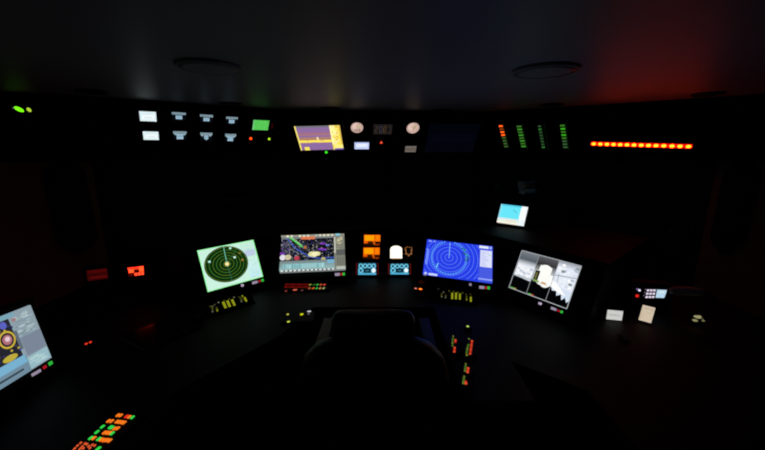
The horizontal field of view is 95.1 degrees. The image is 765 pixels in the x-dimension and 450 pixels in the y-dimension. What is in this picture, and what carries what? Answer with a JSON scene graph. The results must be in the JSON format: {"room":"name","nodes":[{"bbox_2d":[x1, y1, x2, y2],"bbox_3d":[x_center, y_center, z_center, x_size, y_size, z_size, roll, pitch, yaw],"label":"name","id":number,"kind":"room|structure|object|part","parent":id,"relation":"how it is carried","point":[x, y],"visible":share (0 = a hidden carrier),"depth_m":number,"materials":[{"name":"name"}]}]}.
{"room":"control cabin","nodes":[
{"label":"control cabin","id":0,"kind":"room"},
{"bbox_2d":[0,161,111,306],"bbox_3d":[-2.352,0.246,2.329,0.878,2.050,0.060,-5,13,-21],"label":"wall","id":1,"kind":"structure","parent":0,"point":[33,264],"depth_m":2.30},
{"bbox_2d":[43,162,95,253],"bbox_3d":[-2.080,-0.121,2.347,0.223,0.640,0.062,-5,13,-21],"label":"window","id":2,"kind":"structure","parent":1,"relation":"in","point":[65,183],"depth_m":2.34,"materials":[{"name":"black glass"}]},
{"bbox_3d":[-2.083,-0.122,2.353,0.163,0.580,0.008,-5,13,-21],"label":"pane","id":3,"kind":"part","parent":2,"relation":"part of","materials":[{"name":"black glass"}]},
{"bbox_2d":[91,159,281,282],"bbox_3d":[-1.433,0.138,2.839,1.265,2.050,0.060,-8,15,-34],"label":"wall","id":4,"kind":"structure","parent":0,"point":[198,167],"depth_m":2.52,"materials":[{"name":"black paint"}]},
{"bbox_2d":[103,160,198,238],"bbox_3d":[-1.681,-0.170,2.580,0.543,0.640,0.062,-8,15,-34],"label":"window","id":5,"kind":"structure","parent":4,"relation":"in","point":[144,197],"depth_m":2.56,"materials":[{"name":"black glass"}]},
{"bbox_2d":[205,159,276,225],"bbox_3d":[-1.172,-0.245,2.932,0.543,0.640,0.062,-8,15,-34],"label":"window","id":6,"kind":"structure","parent":4,"relation":"in","point":[238,190],"depth_m":2.92,"materials":[{"name":"black glass"}]},
{"bbox_2d":[279,158,484,216],"bbox_3d":[0.020,0.040,3.297,1.856,2.050,0.061,-1,12,-6],"label":"wall","id":7,"kind":"structure","parent":0,"point":[385,164],"depth_m":3.17,"materials":[{"name":"black paint"}]},
{"bbox_2d":[285,159,380,215],"bbox_3d":[-0.435,-0.294,3.165,0.838,0.640,0.062,-1,12,-6],"label":"window","id":8,"kind":"structure","parent":7,"relation":"in","point":[314,187],"depth_m":3.15,"materials":[{"name":"black glass"}]},
{"bbox_2d":[389,158,479,213],"bbox_3d":[0.478,-0.315,3.260,0.838,0.640,0.062,-1,12,-6],"label":"window","id":9,"kind":"structure","parent":7,"relation":"in","point":[441,185],"depth_m":3.25,"materials":[{"name":"black glass"}]},
{"bbox_2d":[0,0,764,111],"bbox_3d":[0.000,-0.500,0.814,5.700,0.040,5.600,0,12,0],"label":"ceiling","id":10,"kind":"structure","parent":0,"point":[384,55],"depth_m":1.07,"materials":[{"name":"grey paint"}]},
{"bbox_2d":[174,58,241,74],"bbox_3d":[-0.625,-0.568,1.263,0.220,0.014,0.220,0,12,0],"label":"recessed light","id":11,"kind":"object","parent":10,"relation":"in","point":[208,66],"visible":1,"depth_m":1.23,"materials":[{"name":"grey"}]},
{"bbox_2d":[178,62,238,74],"bbox_3d":[-0.625,-0.563,1.264,0.200,0.004,0.200,0,12,0],"label":"diffuser","id":12,"kind":"object","parent":11,"relation":"attached to","point":[209,68],"depth_m":1.25,"materials":[{"name":"grey plastic"}]},
{"bbox_2d":[0,92,764,161],"bbox_3d":[0.000,-0.622,2.369,5.506,0.368,1.634,0,12,0],"label":"console","id":13,"kind":"object","parent":10,"relation":"attached to","point":[69,128],"depth_m":2.31,"materials":[{"name":"paint"}]},
{"bbox_2d":[4,100,41,115],"bbox_3d":[-1.949,-0.634,1.901,0.123,0.079,0.067,-5,13,-21],"label":"indicator","id":14,"kind":"object","parent":13,"relation":"on","point":[16,107],"visible":1,"depth_m":1.89,"materials":[{"name":"black"}]},
{"bbox_2d":[14,106,23,111],"bbox_3d":[-1.960,-0.624,1.887,0.034,0.033,0.003,-5,51,-21],"label":"lamp","id":15,"kind":"object","parent":14,"relation":"attached to","point":[19,109],"depth_m":1.89,"materials":[{"name":"green plastic"}]},
{"bbox_3d":[-2.316,-0.532,1.925,1.073,0.360,0.361,-5,13,-21],"label":"panel","id":16,"kind":"part","parent":13,"relation":"part of","materials":[{"name":"paint"}]},
{"bbox_3d":[-1.468,-0.686,2.189,0.099,0.076,0.065,-8,15,-34],"label":"lit button","id":17,"kind":"part","parent":13,"relation":"part of","materials":[{"name":"white plastic"}]},
{"bbox_3d":[-1.514,-0.591,2.287,0.096,0.072,0.062,-8,15,-34],"label":"lit button","id":18,"kind":"part","parent":13,"relation":"part of","materials":[{"name":"white plastic"}]},
{"bbox_3d":[-1.321,-0.646,2.464,1.307,0.360,0.361,-8,15,-34],"label":"panel","id":19,"kind":"part","parent":13,"relation":"part of","materials":[{"name":"paint"}]},
{"bbox_2d":[169,108,187,121],"bbox_3d":[-1.326,-0.714,2.276,0.104,0.077,0.066,-8,15,-34],"label":"digital readout","id":20,"kind":"object","parent":13,"relation":"on","point":[181,115],"visible":1,"depth_m":2.27,"materials":[{"name":"black"}]},
{"bbox_2d":[170,127,188,140],"bbox_3d":[-1.376,-0.615,2.376,0.103,0.084,0.072,-8,15,-34],"label":"digital readout","id":21,"kind":"object","parent":13,"relation":"on","point":[177,134],"visible":1,"depth_m":2.37,"materials":[{"name":"black"}]},
{"bbox_2d":[197,111,214,123],"bbox_3d":[-1.195,-0.730,2.372,0.104,0.077,0.066,-8,15,-34],"label":"digital readout","id":22,"kind":"object","parent":13,"relation":"on","point":[208,117],"visible":1,"depth_m":2.36,"materials":[{"name":"black"}]},
{"bbox_2d":[198,129,213,141],"bbox_3d":[-1.246,-0.631,2.470,0.102,0.084,0.071,-8,15,-34],"label":"digital readout","id":23,"kind":"object","parent":13,"relation":"on","point":[204,135],"visible":1,"depth_m":2.46,"materials":[{"name":"black"}]},
{"bbox_2d":[222,130,237,142],"bbox_3d":[-1.116,-0.648,2.564,0.100,0.084,0.071,-8,15,-34],"label":"digital readout","id":24,"kind":"object","parent":13,"relation":"on","point":[228,136],"visible":1,"depth_m":2.55,"materials":[{"name":"black"}]},
{"bbox_2d":[223,113,239,125],"bbox_3d":[-1.066,-0.744,2.469,0.101,0.078,0.067,-8,15,-34],"label":"digital readout","id":25,"kind":"object","parent":13,"relation":"on","point":[229,118],"visible":1,"depth_m":2.46,"materials":[{"name":"black"}]},
{"bbox_2d":[243,114,276,141],"bbox_3d":[-0.922,-0.723,2.630,0.223,0.195,0.158,-8,15,-34],"label":"control panel","id":26,"kind":"object","parent":13,"relation":"on","point":[257,127],"visible":1,"depth_m":2.61,"materials":[{"name":"black"}]},
{"bbox_2d":[290,118,347,154],"bbox_3d":[-0.489,-0.689,2.751,0.402,0.270,0.240,0,12,2],"label":"display","id":27,"kind":"object","parent":13,"relation":"on","point":[312,136],"visible":1,"depth_m":2.71,"materials":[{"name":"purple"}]},
{"bbox_2d":[349,120,363,133],"bbox_3d":[-0.201,-0.772,2.754,0.117,0.108,0.092,-1,12,-6],"label":"round gauge","id":28,"kind":"object","parent":13,"relation":"on","point":[356,126],"visible":1,"depth_m":2.74,"materials":[{"name":"white"}]},
{"bbox_2d":[354,140,369,149],"bbox_3d":[-0.172,-0.663,2.894,0.135,0.079,0.068,-1,12,-6],"label":"display","id":29,"kind":"object","parent":13,"relation":"on","point":[358,144],"visible":1,"depth_m":2.88,"materials":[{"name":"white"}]},
{"bbox_2d":[377,137,386,144],"bbox_3d":[-0.001,-0.691,2.882,0.078,0.068,0.059,-1,12,-6],"label":"warning lamp","id":30,"kind":"object","parent":13,"relation":"on","point":[381,140],"visible":1,"depth_m":2.87,"materials":[{"name":"black"}]},
{"bbox_2d":[372,122,392,134],"bbox_3d":[0.001,-0.769,2.789,0.164,0.096,0.080,-1,12,-6],"label":"digital clock","id":31,"kind":"object","parent":13,"relation":"on","point":[378,128],"visible":1,"depth_m":2.77,"materials":[{"name":"black"}]},
{"bbox_3d":[0.000,-0.473,2.513,5.506,0.016,1.265,0,12,0],"label":"edge trim","id":32,"kind":"part","parent":13,"relation":"part of","materials":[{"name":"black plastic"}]},
{"bbox_3d":[0.043,-0.738,2.897,1.843,0.360,0.361,-1,12,-6],"label":"panel","id":33,"kind":"part","parent":13,"relation":"part of","materials":[{"name":"paint"}]},
{"bbox_2d":[404,144,416,152],"bbox_3d":[0.236,-0.650,2.962,0.108,0.072,0.062,-1,12,-6],"label":"display","id":34,"kind":"object","parent":13,"relation":"on","point":[408,148],"visible":1,"depth_m":2.95,"materials":[{"name":"black"}]},
{"bbox_2d":[405,120,420,134],"bbox_3d":[0.243,-0.781,2.800,0.122,0.112,0.095,-1,12,-6],"label":"round gauge","id":35,"kind":"object","parent":13,"relation":"on","point":[412,127],"visible":1,"depth_m":2.79,"materials":[{"name":"white"}]},
{"bbox_2d":[422,120,483,153],"bbox_3d":[0.576,-0.728,2.914,0.462,0.265,0.213,-1,12,-6],"label":"monitor","id":36,"kind":"object","parent":13,"relation":"on","point":[441,136],"visible":1,"depth_m":2.89,"materials":[{"name":"black"}]},
{"bbox_2d":[498,122,509,147],"bbox_3d":[0.991,-0.728,2.849,0.060,0.202,0.164,9,15,35],"label":"meter","id":37,"kind":"object","parent":13,"relation":"on","point":[503,131],"visible":1,"depth_m":2.83,"materials":[{"name":"black"}]},
{"bbox_2d":[516,122,527,147],"bbox_3d":[1.107,-0.707,2.771,0.069,0.194,0.158,9,15,35],"label":"meter","id":38,"kind":"object","parent":13,"relation":"on","point":[521,127],"visible":1,"depth_m":2.76,"materials":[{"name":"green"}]},
{"bbox_2d":[537,122,548,148],"bbox_3d":[1.234,-0.683,2.687,0.068,0.199,0.161,9,15,35],"label":"meter","id":39,"kind":"object","parent":13,"relation":"on","point":[542,126],"visible":1,"depth_m":2.67,"materials":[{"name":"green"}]},
{"bbox_2d":[559,121,568,148],"bbox_3d":[1.355,-0.664,2.601,0.062,0.198,0.160,9,15,35],"label":"meter","id":40,"kind":"object","parent":13,"relation":"on","point":[564,125],"visible":1,"depth_m":2.58,"materials":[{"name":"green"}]},
{"bbox_3d":[1.485,-0.667,2.559,1.614,0.360,0.361,9,15,35],"label":"panel","id":41,"kind":"part","parent":13,"relation":"part of","materials":[{"name":"paint"}]},
{"bbox_3d":[1.749,-0.555,2.392,0.598,0.095,0.061,8,14,33],"label":"lamp strip","id":42,"kind":"part","parent":13,"relation":"part of","materials":[{"name":"plastic"}]},
{"bbox_3d":[2.459,-0.541,1.967,0.780,0.360,0.361,5,13,22],"label":"panel","id":43,"kind":"part","parent":13,"relation":"part of","materials":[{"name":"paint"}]},
{"bbox_2d":[511,62,580,78],"bbox_3d":[0.615,-0.581,1.325,0.240,0.014,0.240,0,12,0],"label":"recessed light","id":44,"kind":"object","parent":10,"relation":"in","point":[544,70],"visible":1,"depth_m":1.28,"materials":[{"name":"grey"}]},
{"bbox_2d":[514,66,577,77],"bbox_3d":[0.615,-0.576,1.326,0.220,0.004,0.220,0,12,0],"label":"diffuser","id":45,"kind":"object","parent":44,"relation":"attached to","point":[523,71],"depth_m":1.30,"materials":[{"name":"grey plastic"}]},
{"bbox_2d":[690,91,725,96],"bbox_3d":[1.748,-0.702,1.881,0.144,0.009,0.144,0,12,0],"label":"recessed light","id":46,"kind":"object","parent":10,"relation":"in","point":[715,93],"visible":1,"depth_m":1.87,"materials":[{"name":"black plastic"}]},
{"bbox_2d":[482,158,717,286],"bbox_3d":[1.600,0.118,2.932,1.576,2.050,0.061,9,15,35],"label":"wall","id":47,"kind":"structure","parent":0,"point":[678,265],"depth_m":2.56,"materials":[{"name":"black paint"}]},
{"bbox_2d":[487,159,574,225],"bbox_3d":[1.280,-0.275,3.075,0.698,0.640,0.062,9,15,35],"label":"window","id":48,"kind":"structure","parent":47,"relation":"in","point":[546,186],"depth_m":3.04,"materials":[{"name":"black glass"}]},
{"bbox_2d":[580,160,704,247],"bbox_3d":[1.908,-0.180,2.625,0.698,0.640,0.062,9,15,35],"label":"window","id":49,"kind":"structure","parent":47,"relation":"in","point":[657,200],"depth_m":2.59,"materials":[{"name":"black glass"}]},
{"bbox_2d":[693,161,764,318],"bbox_3d":[2.496,0.237,2.373,0.576,2.050,0.060,5,13,22],"label":"wall","id":50,"kind":"structure","parent":0,"point":[737,279],"depth_m":2.38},
{"bbox_2d":[711,162,760,254],"bbox_3d":[2.350,-0.120,2.346,0.190,0.640,0.062,5,13,22],"label":"window","id":51,"kind":"structure","parent":50,"relation":"in","point":[740,183],"depth_m":2.33,"materials":[{"name":"black glass"}]},
{"bbox_3d":[2.353,-0.122,2.353,0.130,0.580,0.008,5,13,22],"label":"pane","id":52,"kind":"part","parent":51,"relation":"part of","materials":[{"name":"black glass"}]},
{"bbox_3d":[0.000,1.554,1.250,5.700,0.060,5.600,0,12,0],"label":"floor","id":53,"kind":"structure","parent":0,"visible":0},
{"bbox_2d":[298,309,448,449],"bbox_3d":[-0.030,0.829,1.531,0.528,1.242,0.638,0,12,0],"label":"chair","id":54,"kind":"object","parent":53,"relation":"on","point":[366,382],"visible":1,"depth_m":1.16,"materials":[{"name":"black leather"}]},
{"bbox_3d":[-0.265,0.526,1.507,0.058,0.035,0.470,0,12,0],"label":"armrest","id":55,"kind":"part","parent":54,"relation":"part of","materials":[{"name":"black leather"}]},
{"bbox_3d":[0.205,0.526,1.507,0.058,0.035,0.470,0,12,0],"label":"armrest","id":56,"kind":"part","parent":54,"relation":"part of","materials":[{"name":"black leather"}]},
{"bbox_2d":[0,213,764,449],"bbox_3d":[0.025,0.783,1.766,3.650,1.233,2.830,0,12,0],"label":"console","id":57,"kind":"object","parent":53,"relation":"on","point":[543,379],"depth_m":1.48,"materials":[{"name":"paint"}]},
{"bbox_2d":[0,298,57,401],"bbox_3d":[-1.243,0.415,1.102,0.141,0.315,0.395,-2,12,-10],"label":"monitor","id":58,"kind":"object","parent":57,"relation":"on","point":[27,352],"visible":1,"depth_m":1.18,"materials":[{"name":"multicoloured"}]},
{"bbox_2d":[80,340,96,348],"bbox_3d":[-1.231,0.499,1.466,0.050,0.014,0.040,-4,13,-20],"label":"indicator","id":59,"kind":"object","parent":57,"relation":"on","point":[87,344],"visible":1,"depth_m":1.46,"materials":[{"name":"black"}]},
{"bbox_2d":[82,263,114,301],"bbox_3d":[-1.472,0.310,1.831,0.115,0.209,0.064,-6,13,-24],"label":"display","id":60,"kind":"object","parent":57,"relation":"on","point":[101,273],"visible":1,"depth_m":1.80,"materials":[{"name":"black"}]},
{"bbox_2d":[63,408,148,449],"bbox_3d":[-0.795,0.600,0.989,0.120,0.015,0.210,2,12,9],"label":"keypad","id":61,"kind":"object","parent":57,"relation":"on","point":[107,433],"visible":1,"depth_m":1.01,"materials":[{"name":"black"}]},
{"bbox_2d":[124,261,149,293],"bbox_3d":[-1.345,0.299,1.931,0.102,0.189,0.064,-6,13,-24],"label":"display","id":62,"kind":"object","parent":57,"relation":"on","point":[138,270],"visible":1,"depth_m":1.90,"materials":[{"name":"black"}]},
{"bbox_2d":[121,313,203,351],"bbox_3d":[-0.982,0.473,1.575,0.185,0.017,0.265,7,14,30],"label":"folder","id":63,"kind":"object","parent":57,"relation":"on","point":[150,336],"visible":1,"depth_m":1.55,"materials":[{"name":"black"}]},
{"bbox_2d":[200,290,254,318],"bbox_3d":[-0.790,0.406,1.802,0.250,0.055,0.067,-12,17,-44],"label":"keypad","id":64,"kind":"object","parent":57,"relation":"on","point":[220,306],"visible":1,"depth_m":1.79,"materials":[{"name":"black"}]},
{"bbox_2d":[188,236,268,300],"bbox_3d":[-0.864,0.234,1.988,0.155,0.286,0.379,11,16,42],"label":"monitor","id":65,"kind":"object","parent":57,"relation":"on","point":[224,267],"visible":1,"depth_m":1.95,"materials":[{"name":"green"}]},
{"bbox_2d":[281,311,314,323],"bbox_3d":[-0.408,0.449,1.701,0.150,0.014,0.114,-1,12,-6],"label":"switch panel","id":66,"kind":"object","parent":57,"relation":"on","point":[293,317],"visible":1,"depth_m":1.69,"materials":[{"name":"black plastic"}]},
{"bbox_2d":[281,284,329,291],"bbox_3d":[-0.452,0.372,2.060,0.280,0.015,0.115,0,12,-2],"label":"keypad","id":67,"kind":"object","parent":57,"relation":"on","point":[292,287],"visible":1,"depth_m":2.05,"materials":[{"name":"black"}]},
{"bbox_2d":[275,232,349,281],"bbox_3d":[-0.438,0.197,2.223,0.456,0.264,0.234,-2,12,-8],"label":"monitor","id":68,"kind":"object","parent":57,"relation":"on","point":[299,256],"visible":1,"depth_m":2.18,"materials":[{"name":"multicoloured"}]},
{"bbox_2d":[356,263,378,275],"bbox_3d":[-0.099,0.288,2.282,0.149,0.082,0.056,0,12,0],"label":"panel","id":69,"kind":"object","parent":57,"relation":"on","point":[362,269],"visible":1,"depth_m":2.27,"materials":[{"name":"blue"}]},
{"bbox_2d":[362,247,380,259],"bbox_3d":[-0.073,0.189,2.308,0.121,0.083,0.055,0,12,0],"label":"display","id":70,"kind":"object","parent":57,"relation":"on","point":[368,253],"visible":1,"depth_m":2.30,"materials":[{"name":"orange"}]},
{"bbox_2d":[363,234,380,246],"bbox_3d":[-0.070,0.104,2.331,0.123,0.080,0.054,0,12,0],"label":"display","id":71,"kind":"object","parent":57,"relation":"on","point":[369,240],"visible":1,"depth_m":2.32,"materials":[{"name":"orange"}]},
{"bbox_3d":[-0.015,0.110,2.004,2.162,0.014,0.741,0,12,0],"label":"edge trim","id":72,"kind":"part","parent":57,"relation":"part of","materials":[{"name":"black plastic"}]},
{"bbox_2d":[389,245,402,259],"bbox_3d":[0.090,0.181,2.310,0.095,0.099,0.063,0,12,0],"label":"gauge","id":73,"kind":"object","parent":57,"relation":"on","point":[395,251],"visible":1,"depth_m":2.30,"materials":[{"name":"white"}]},
{"bbox_2d":[388,263,410,274],"bbox_3d":[0.111,0.288,2.282,0.152,0.076,0.053,0,12,0],"label":"panel","id":74,"kind":"object","parent":57,"relation":"on","point":[393,268],"visible":1,"depth_m":2.27,"materials":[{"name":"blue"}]},
{"bbox_2d":[404,246,412,256],"bbox_3d":[0.172,0.176,2.312,0.062,0.075,0.051,0,12,0],"label":"gauge","id":75,"kind":"object","parent":57,"relation":"on","point":[408,250],"visible":1,"depth_m":2.30,"materials":[{"name":"black"}]},
{"bbox_2d":[414,288,422,291],"bbox_3d":[0.210,0.377,2.038,0.055,0.014,0.035,1,12,3],"label":"indicator","id":76,"kind":"object","parent":57,"relation":"on","point":[415,289],"visible":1,"depth_m":2.03,"materials":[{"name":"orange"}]},
{"bbox_2d":[447,335,461,354],"bbox_3d":[0.296,0.500,1.458,0.045,0.015,0.127,0,12,0],"label":"alarm keypad","id":77,"kind":"object","parent":57,"relation":"on","point":[453,345],"visible":1,"depth_m":1.44,"materials":[{"name":"black"}]},
{"bbox_2d":[434,288,477,305],"bbox_3d":[0.398,0.386,1.895,0.230,0.055,0.067,3,12,12],"label":"keypad","id":78,"kind":"object","parent":57,"relation":"on","point":[445,295],"visible":1,"depth_m":1.89,"materials":[{"name":"black"}]},
{"bbox_2d":[417,236,497,293],"bbox_3d":[0.443,0.227,2.061,0.463,0.273,0.254,2,12,10],"label":"monitor","id":79,"kind":"object","parent":57,"relation":"on","point":[443,262],"visible":1,"depth_m":2.03,"materials":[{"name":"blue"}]},
{"bbox_2d":[457,376,472,388],"bbox_3d":[0.288,0.549,1.226,0.045,0.015,0.055,0,12,0],"label":"alarm keypad","id":80,"kind":"object","parent":57,"relation":"on","point":[464,382],"visible":1,"depth_m":1.22,"materials":[{"name":"black"}]},
{"bbox_2d":[459,363,473,375],"bbox_3d":[0.310,0.535,1.294,0.045,0.015,0.060,0,12,0],"label":"alarm keypad","id":81,"kind":"object","parent":57,"relation":"on","point":[465,369],"visible":0.99,"depth_m":1.28,"materials":[{"name":"black"}]},
{"bbox_3d":[0.391,0.469,1.606,0.035,0.014,0.035,0,12,0],"label":"push button","id":82,"kind":"part","parent":57,"relation":"part of","materials":[{"name":"yellow plastic"}]},
{"bbox_2d":[460,338,477,357],"bbox_3d":[0.355,0.504,1.438,0.055,0.015,0.128,0,12,0],"label":"alarm keypad","id":83,"kind":"object","parent":57,"relation":"on","point":[469,351],"visible":1,"depth_m":1.42,"materials":[{"name":"black"}]},
{"bbox_2d":[496,203,529,227],"bbox_3d":[0.931,-0.072,2.485,0.209,0.155,0.128,9,15,37],"label":"display","id":84,"kind":"object","parent":57,"relation":"on","point":[514,215],"visible":1,"depth_m":2.45,"materials":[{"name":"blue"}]},
{"bbox_2d":[503,246,593,319],"bbox_3d":[0.840,0.283,1.810,0.161,0.272,0.385,-8,14,-33],"label":"monitor","id":85,"kind":"object","parent":57,"relation":"on","point":[558,284],"visible":1,"depth_m":1.76,"materials":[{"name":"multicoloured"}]},
{"bbox_2d":[605,308,623,320],"bbox_3d":[1.115,0.429,1.690,0.072,0.057,0.032,3,12,14],"label":"label plate","id":86,"kind":"object","parent":57,"relation":"on","point":[611,314],"visible":1,"depth_m":1.68,"materials":[{"name":"white"}]},
{"bbox_2d":[638,304,655,324],"bbox_3d":[1.266,0.427,1.675,0.075,0.065,0.055,-12,17,-44],"label":"label plate","id":87,"kind":"object","parent":57,"relation":"on","point":[647,313],"visible":1,"depth_m":1.67,"materials":[{"name":"beige"}]},
{"bbox_2d":[626,278,672,310],"bbox_3d":[1.360,0.362,1.796,0.197,0.144,0.117,5,13,22],"label":"desk phone","id":88,"kind":"object","parent":57,"relation":"on","point":[654,293],"visible":0.99,"depth_m":1.78,"materials":[{"name":"black plastic"}]},
{"bbox_2d":[669,286,716,324],"bbox_3d":[1.459,0.376,1.659,0.172,0.173,0.054,10,15,39],"label":"gooseneck lamp","id":89,"kind":"object","parent":57,"relation":"on","point":[676,290],"visible":1,"depth_m":1.64,"materials":[{"name":"black plastic"}]},
{"bbox_3d":[1.444,0.315,1.663,0.128,0.056,0.044,11,17,43],"label":"lamp shade","id":90,"kind":"part","parent":89,"relation":"part of","materials":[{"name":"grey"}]},
{"bbox_2d":[692,315,704,321],"bbox_3d":[1.484,0.439,1.646,0.049,0.022,0.022,0,12,0],"label":"switch","id":91,"kind":"object","parent":89,"relation":"attached to","point":[697,318],"depth_m":1.64,"materials":[{"name":"beige plastic"}]}
]}

